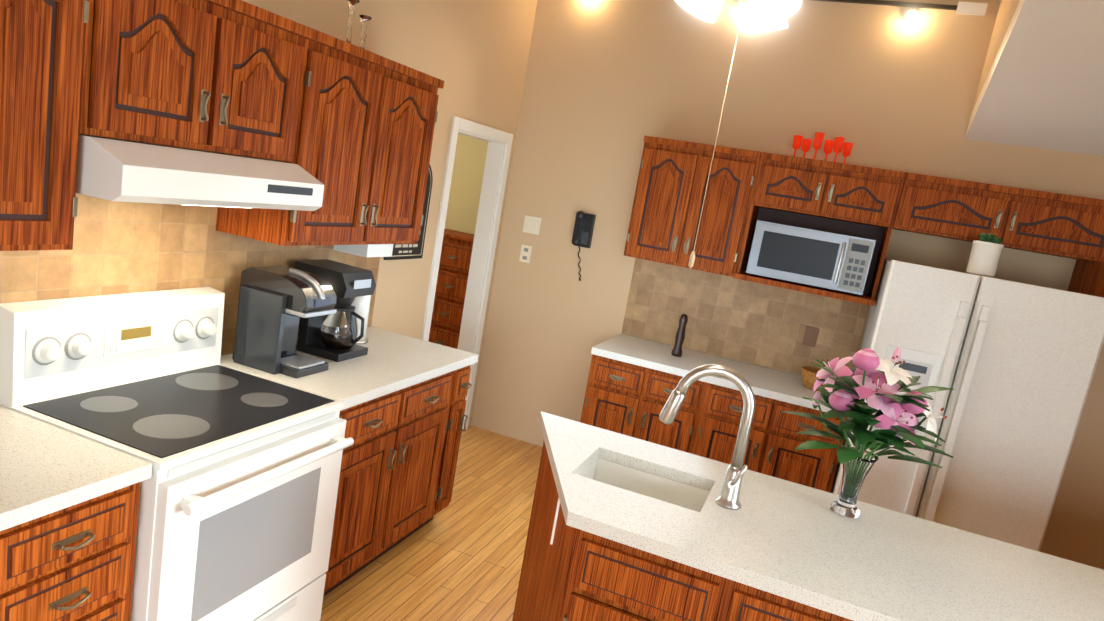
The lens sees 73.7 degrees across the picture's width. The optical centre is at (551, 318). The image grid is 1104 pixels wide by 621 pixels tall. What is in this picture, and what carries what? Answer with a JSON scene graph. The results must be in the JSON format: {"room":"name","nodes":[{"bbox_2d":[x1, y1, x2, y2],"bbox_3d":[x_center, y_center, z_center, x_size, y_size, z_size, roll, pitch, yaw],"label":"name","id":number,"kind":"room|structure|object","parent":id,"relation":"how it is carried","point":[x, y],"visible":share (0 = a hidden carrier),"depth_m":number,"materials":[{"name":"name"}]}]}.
{"room":"kitchen","nodes":[
{"label":"kitchen","id":0,"kind":"room"},
{"bbox_2d":[242,0,536,426],"bbox_3d":[-1.518,-1.104,1.654,0.120,4.600,7.320,13,11,19],"label":"wall","id":1,"kind":"structure","parent":0,"point":[430,37],"depth_m":3.94,"materials":[{"name":"beige paint"}]},
{"bbox_2d":[0,0,88,250],"bbox_3d":[-1.407,-0.523,1.595,0.368,0.775,0.609,13,11,19],"label":"upper cabinet","id":2,"kind":"object","parent":1,"relation":"attached to","point":[41,53],"visible":1,"depth_m":1.74,"materials":[{"name":"brown wood"}]},
{"bbox_2d":[0,193,379,354],"bbox_3d":[-1.455,-0.102,2.291,0.008,0.634,3.180,13,11,19],"label":"tile backsplash","id":3,"kind":"structure","parent":1,"relation":"attached to","point":[125,247],"depth_m":2.47,"materials":[{"name":"beige tile"}]},
{"bbox_2d":[79,0,312,161],"bbox_3d":[-1.132,-0.752,2.213,0.368,0.452,0.779,13,11,19],"label":"upper cabinet","id":4,"kind":"object","parent":1,"relation":"attached to","point":[222,76],"visible":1,"depth_m":2.10,"materials":[{"name":"brown wood"}]},
{"bbox_2d":[76,134,323,210],"bbox_3d":[-1.131,-0.443,2.247,0.463,0.153,0.770,13,11,19],"label":"hood vent","id":5,"kind":"object","parent":4,"relation":"attached to","point":[114,169],"visible":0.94,"depth_m":2.03,"materials":[{"name":"white metal"}]},
{"bbox_2d":[216,29,443,257],"bbox_3d":[-0.864,-0.659,3.025,0.368,0.822,0.900,13,11,19],"label":"upper cabinet","id":6,"kind":"object","parent":1,"relation":"attached to","point":[367,120],"visible":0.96,"depth_m":2.86,"materials":[{"name":"brown wood"}]},
{"bbox_2d":[346,0,366,47],"bbox_3d":[-0.801,-1.160,2.924,0.064,0.204,0.062,13,11,19],"label":"glass candlestick","id":7,"kind":"object","parent":6,"relation":"on","point":[365,20],"depth_m":2.92,"materials":[{"name":"white"}]},
{"bbox_2d":[363,16,371,48],"bbox_3d":[-0.772,-1.150,3.011,0.064,0.164,0.062,13,11,19],"label":"glass candlestick","id":8,"kind":"object","parent":6,"relation":"on","point":[369,18],"depth_m":3.00,"materials":[{"name":"white"}]},
{"bbox_2d":[383,164,432,259],"bbox_3d":[-0.751,-0.591,3.915,0.019,0.560,0.360,13,11,19],"label":"sign","id":9,"kind":"object","parent":1,"relation":"attached to","point":[407,251],"visible":0.21,"depth_m":4.03,"materials":[{"name":"black"}]},
{"bbox_2d":[421,116,512,428],"bbox_3d":[-0.635,-0.188,4.702,0.138,2.065,0.810,13,11,19],"label":"door frame","id":10,"kind":"structure","parent":1,"relation":"attached to","point":[482,243],"depth_m":4.91,"materials":[{"name":"white wood"}]},
{"bbox_2d":[319,426,542,620],"bbox_3d":[0.536,1.752,1.185,5.440,0.100,7.320,13,11,19],"label":"floor","id":11,"kind":"structure","parent":0,"point":[460,557],"depth_m":3.48,"materials":[{"name":"brown wood"}]},
{"bbox_2d":[0,406,151,620],"bbox_3d":[-1.454,0.767,1.880,0.651,0.910,0.398,13,11,19],"label":"base cabinet","id":12,"kind":"object","parent":11,"relation":"on","point":[69,505],"visible":1,"depth_m":1.77,"materials":[{"name":"brown wood"}]},
{"bbox_2d":[0,287,353,620],"bbox_3d":[-1.177,0.579,2.380,0.728,1.195,0.761,13,11,19],"label":"range","id":13,"kind":"object","parent":11,"relation":"on","point":[237,499],"visible":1,"depth_m":2.23,"materials":[{"name":"white metal"}]},
{"bbox_2d":[220,326,478,596],"bbox_3d":[-0.915,0.610,3.285,0.651,0.910,1.096,13,11,19],"label":"base cabinet","id":14,"kind":"object","parent":11,"relation":"on","point":[392,390],"visible":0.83,"depth_m":3.07,"materials":[{"name":"brown wood"}]},
{"bbox_2d":[232,266,336,377],"bbox_3d":[-1.032,-0.002,2.848,0.325,0.389,0.215,13,11,19],"label":"coffee brewer","id":15,"kind":"object","parent":14,"relation":"on","point":[275,303],"visible":1,"depth_m":2.77,"materials":[{"name":"black plastic"}]},
{"bbox_2d":[295,259,375,361],"bbox_3d":[-0.930,-0.036,3.168,0.307,0.378,0.210,13,11,19],"label":"drip coffee maker","id":16,"kind":"object","parent":14,"relation":"on","point":[333,337],"visible":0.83,"depth_m":3.11,"materials":[{"name":"black plastic"}]},
{"bbox_2d":[352,295,370,343],"bbox_3d":[-0.917,-0.058,3.446,0.148,0.330,0.150,13,11,19],"label":"paper towel roll","id":17,"kind":"object","parent":14,"relation":"on","point":[361,304],"visible":0.12,"depth_m":3.41,"materials":[{"name":"white paper"}]},
{"bbox_2d":[415,365,471,531],"bbox_3d":[-0.755,0.582,3.715,0.651,0.870,0.179,13,11,19],"label":"base cabinet","id":18,"kind":"object","parent":11,"relation":"on","point":[455,418],"visible":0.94,"depth_m":3.59,"materials":[{"name":"brown wood"}]},
{"bbox_2d":[580,334,722,453],"bbox_3d":[0.575,0.650,4.505,0.674,0.910,0.651,13,11,19],"label":"base cabinet","id":19,"kind":"object","parent":11,"relation":"on","point":[632,382],"visible":0.6,"depth_m":4.22,"materials":[{"name":"brown wood"}]},
{"bbox_2d":[671,314,687,356],"bbox_3d":[0.769,0.098,4.400,0.062,0.260,0.064,13,11,19],"label":"pepper mill","id":20,"kind":"object","parent":19,"relation":"on","point":[679,339],"visible":1,"depth_m":4.38,"materials":[{"name":"brown wood"}]},
{"bbox_2d":[692,358,848,492],"bbox_3d":[1.230,0.804,4.271,0.748,0.910,0.651,13,11,19],"label":"base cabinet","id":21,"kind":"object","parent":11,"relation":"on","point":[775,439],"visible":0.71,"depth_m":3.97,"materials":[{"name":"brown wood"}]},
{"bbox_2d":[801,366,840,390],"bbox_3d":[1.516,0.351,4.163,0.227,0.100,0.230,13,11,19],"label":"wicker basket","id":22,"kind":"object","parent":21,"relation":"on","point":[809,377],"visible":0.44,"depth_m":4.12,"materials":[{"name":"brown wicker"}]},
{"bbox_2d":[512,411,1103,620],"bbox_3d":[1.170,1.184,2.068,3.120,0.910,0.811,13,11,19],"label":"kitchen island","id":23,"kind":"object","parent":11,"relation":"on","point":[622,527],"visible":1,"depth_m":2.06,"materials":[{"name":"white stone"}]},
{"bbox_2d":[659,364,754,509],"bbox_3d":[0.472,0.345,2.250,0.296,0.422,0.116,13,11,19],"label":"tap","id":24,"kind":"object","parent":23,"relation":"on","point":[728,497],"visible":1,"depth_m":2.23,"materials":[{"name":"silver metal"}]},
{"bbox_2d":[830,446,878,517],"bbox_3d":[0.958,0.525,2.351,0.116,0.200,0.116,13,11,19],"label":"flower vase","id":25,"kind":"object","parent":23,"relation":"on","point":[856,471],"visible":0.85,"depth_m":2.33,"materials":[{"name":"clear glass"}]},
{"bbox_2d":[781,348,953,467],"bbox_3d":[0.987,0.331,2.319,0.506,0.500,0.484,13,11,19],"label":"bouquet","id":26,"kind":"object","parent":25,"relation":"in","point":[876,380],"visible":0.96,"depth_m":2.26,"materials":[{"name":"pink plant"}]},
{"bbox_2d":[831,259,1103,550],"bbox_3d":[2.030,0.612,3.833,0.915,1.700,0.800,13,11,19],"label":"fridge","id":27,"kind":"object","parent":11,"relation":"on","point":[1012,364],"visible":0.5,"depth_m":3.43,"materials":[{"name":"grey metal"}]},
{"bbox_2d":[966,233,1003,276],"bbox_3d":[2.130,-0.314,3.617,0.134,0.203,0.136,13,11,19],"label":"potted plant","id":28,"kind":"object","parent":27,"relation":"on","point":[985,254],"visible":1,"depth_m":3.57,"materials":[{"name":"white"}]},
{"bbox_2d":[1067,260,1103,296],"bbox_3d":[2.989,0.585,3.600,0.970,2.152,0.600,13,11,19],"label":"panel","id":29,"kind":"object","parent":11,"relation":"on","point":[1087,277],"visible":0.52,"depth_m":3.67,"materials":[{"name":"brown wood"}]},
{"bbox_2d":[445,134,487,233],"bbox_3d":[-1.740,-1.087,7.437,4.080,2.500,0.100,13,11,19],"label":"wall","id":30,"kind":"structure","parent":0,"point":[466,182],"depth_m":7.01,"materials":[{"name":"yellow paint"}]},
{"bbox_2d":[458,0,526,141],"bbox_3d":[-0.265,-2.391,4.314,0.120,2.600,0.680,13,11,19],"label":"wall","id":31,"kind":"structure","parent":0,"point":[494,44],"depth_m":4.43,"materials":[{"name":"beige paint"}]},
{"bbox_2d":[471,0,1103,569],"bbox_3d":[2.265,-0.889,4.104,5.320,4.600,0.120,13,11,19],"label":"wall","id":32,"kind":"structure","parent":0,"point":[609,84],"depth_m":4.49,"materials":[{"name":"beige paint"}]},
{"bbox_2d":[519,245,531,262],"bbox_3d":[-0.180,-0.439,5.021,0.075,0.115,0.008,13,11,19],"label":"electrical outlet plate","id":33,"kind":"object","parent":32,"relation":"attached to","point":[525,254],"visible":1,"depth_m":5.02,"materials":[{"name":"beige plastic"}]},
{"bbox_2d":[523,215,541,234],"bbox_3d":[-0.136,-0.630,4.980,0.120,0.115,0.012,13,11,19],"label":"switch plate","id":34,"kind":"object","parent":32,"relation":"attached to","point":[532,224],"visible":1,"depth_m":4.98,"materials":[{"name":"beige plastic"}]},
{"bbox_2d":[571,211,595,280],"bbox_3d":[0.185,-0.474,4.840,0.118,0.453,0.076,13,11,19],"label":"phone","id":35,"kind":"object","parent":32,"relation":"attached to","point":[583,230],"visible":1,"depth_m":4.81,"materials":[{"name":"black plastic"}]},
{"bbox_2d":[624,136,760,276],"bbox_3d":[0.849,-0.667,4.405,0.674,0.712,0.368,13,11,19],"label":"upper cabinet","id":36,"kind":"object","parent":32,"relation":"attached to","point":[672,180],"visible":1,"depth_m":4.26,"materials":[{"name":"brown wood"}]},
{"bbox_2d":[621,258,868,385],"bbox_3d":[1.155,-0.002,4.558,1.423,0.528,0.008,13,11,19],"label":"tile backsplash","id":37,"kind":"structure","parent":32,"relation":"attached to","point":[753,323],"depth_m":4.55,"materials":[{"name":"beige tile"}]},
{"bbox_2d":[802,326,818,346],"bbox_3d":[1.550,0.110,4.410,0.075,0.115,0.005,13,11,19],"label":"outlet","id":38,"kind":"object","parent":37,"relation":"attached to","point":[810,336],"visible":1,"depth_m":4.41,"materials":[{"name":"brown"}]},
{"bbox_2d":[734,152,906,305],"bbox_3d":[1.498,-0.511,4.157,0.748,0.712,0.400,13,11,19],"label":"upper cabinet","id":39,"kind":"object","parent":32,"relation":"attached to","point":[841,198],"visible":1,"depth_m":4.03,"materials":[{"name":"brown wood"}]},
{"bbox_2d":[746,220,875,295],"bbox_3d":[1.458,-0.345,4.165,0.620,0.310,0.414,13,11,19],"label":"microwave oven","id":40,"kind":"object","parent":39,"relation":"in","point":[829,260],"visible":1,"depth_m":4.00,"materials":[{"name":"silver metal"}]},
{"bbox_2d":[792,132,853,163],"bbox_3d":[1.516,-0.956,4.141,0.321,0.160,0.084,13,11,19],"label":"glassware","id":41,"kind":"object","parent":39,"relation":"on","point":[838,143],"visible":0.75,"depth_m":4.12,"materials":[{"name":"red glass"}]},
{"bbox_2d":[738,0,987,18],"bbox_3d":[1.242,-1.867,4.297,2.310,0.106,0.054,13,11,19],"label":"rail","id":42,"kind":"object","parent":32,"relation":"attached to","point":[971,8],"visible":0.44,"depth_m":4.00,"materials":[{"name":"brown"}]},
{"bbox_2d":[906,10,917,22],"bbox_3d":[1.966,-1.649,4.023,0.060,0.062,0.060,11,10,4],"label":"track spotlight","id":43,"kind":"object","parent":42,"relation":"attached to","point":[911,16],"depth_m":4.00,"materials":[{"name":"white"}]},
{"bbox_2d":[892,172,1103,261],"bbox_3d":[2.344,-0.527,3.848,1.000,0.292,0.368,13,11,19],"label":"upper cabinet","id":44,"kind":"object","parent":32,"relation":"attached to","point":[1056,224],"visible":0.96,"depth_m":3.71,"materials":[{"name":"brown wood"}]},
{"bbox_2d":[971,0,1019,113],"bbox_3d":[1.906,-1.937,2.317,0.060,2.070,3.238,13,11,19],"label":"wall","id":45,"kind":"structure","parent":0,"point":[1006,12],"depth_m":3.75,"materials":[{"name":"beige paint"}]},
{"bbox_2d":[965,0,1103,155],"bbox_3d":[2.999,-1.595,1.828,2.540,2.200,3.438,13,11,19],"label":"ceiling","id":46,"kind":"structure","parent":0,"point":[1043,87],"depth_m":3.55,"materials":[{"name":"beige paint"}]},
{"bbox_3d":[-2.615,0.367,5.943,4.080,0.100,4.600,13,11,19],"label":"floor","id":47,"kind":"structure","parent":0,"visible":0},
{"bbox_2d":[429,228,473,348],"bbox_3d":[-0.874,-0.171,6.857,0.990,1.210,0.511,13,11,19],"label":"dresser","id":48,"kind":"object","parent":47,"relation":"on","point":[452,278],"visible":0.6,"depth_m":6.62,"materials":[{"name":"brown wood"}]},
{"bbox_3d":[1.319,-2.811,0.375,5.440,0.100,7.320,13,11,19],"label":"ceiling","id":49,"kind":"structure","parent":0,"visible":0},
{"bbox_2d":[675,0,801,267],"bbox_3d":[0.603,-1.563,1.584,1.129,2.973,1.110,13,11,19],"label":"ceiling light","id":50,"kind":"object","parent":49,"relation":"hanging from","point":[762,15],"visible":1,"depth_m":1.75,"materials":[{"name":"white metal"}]}
]}

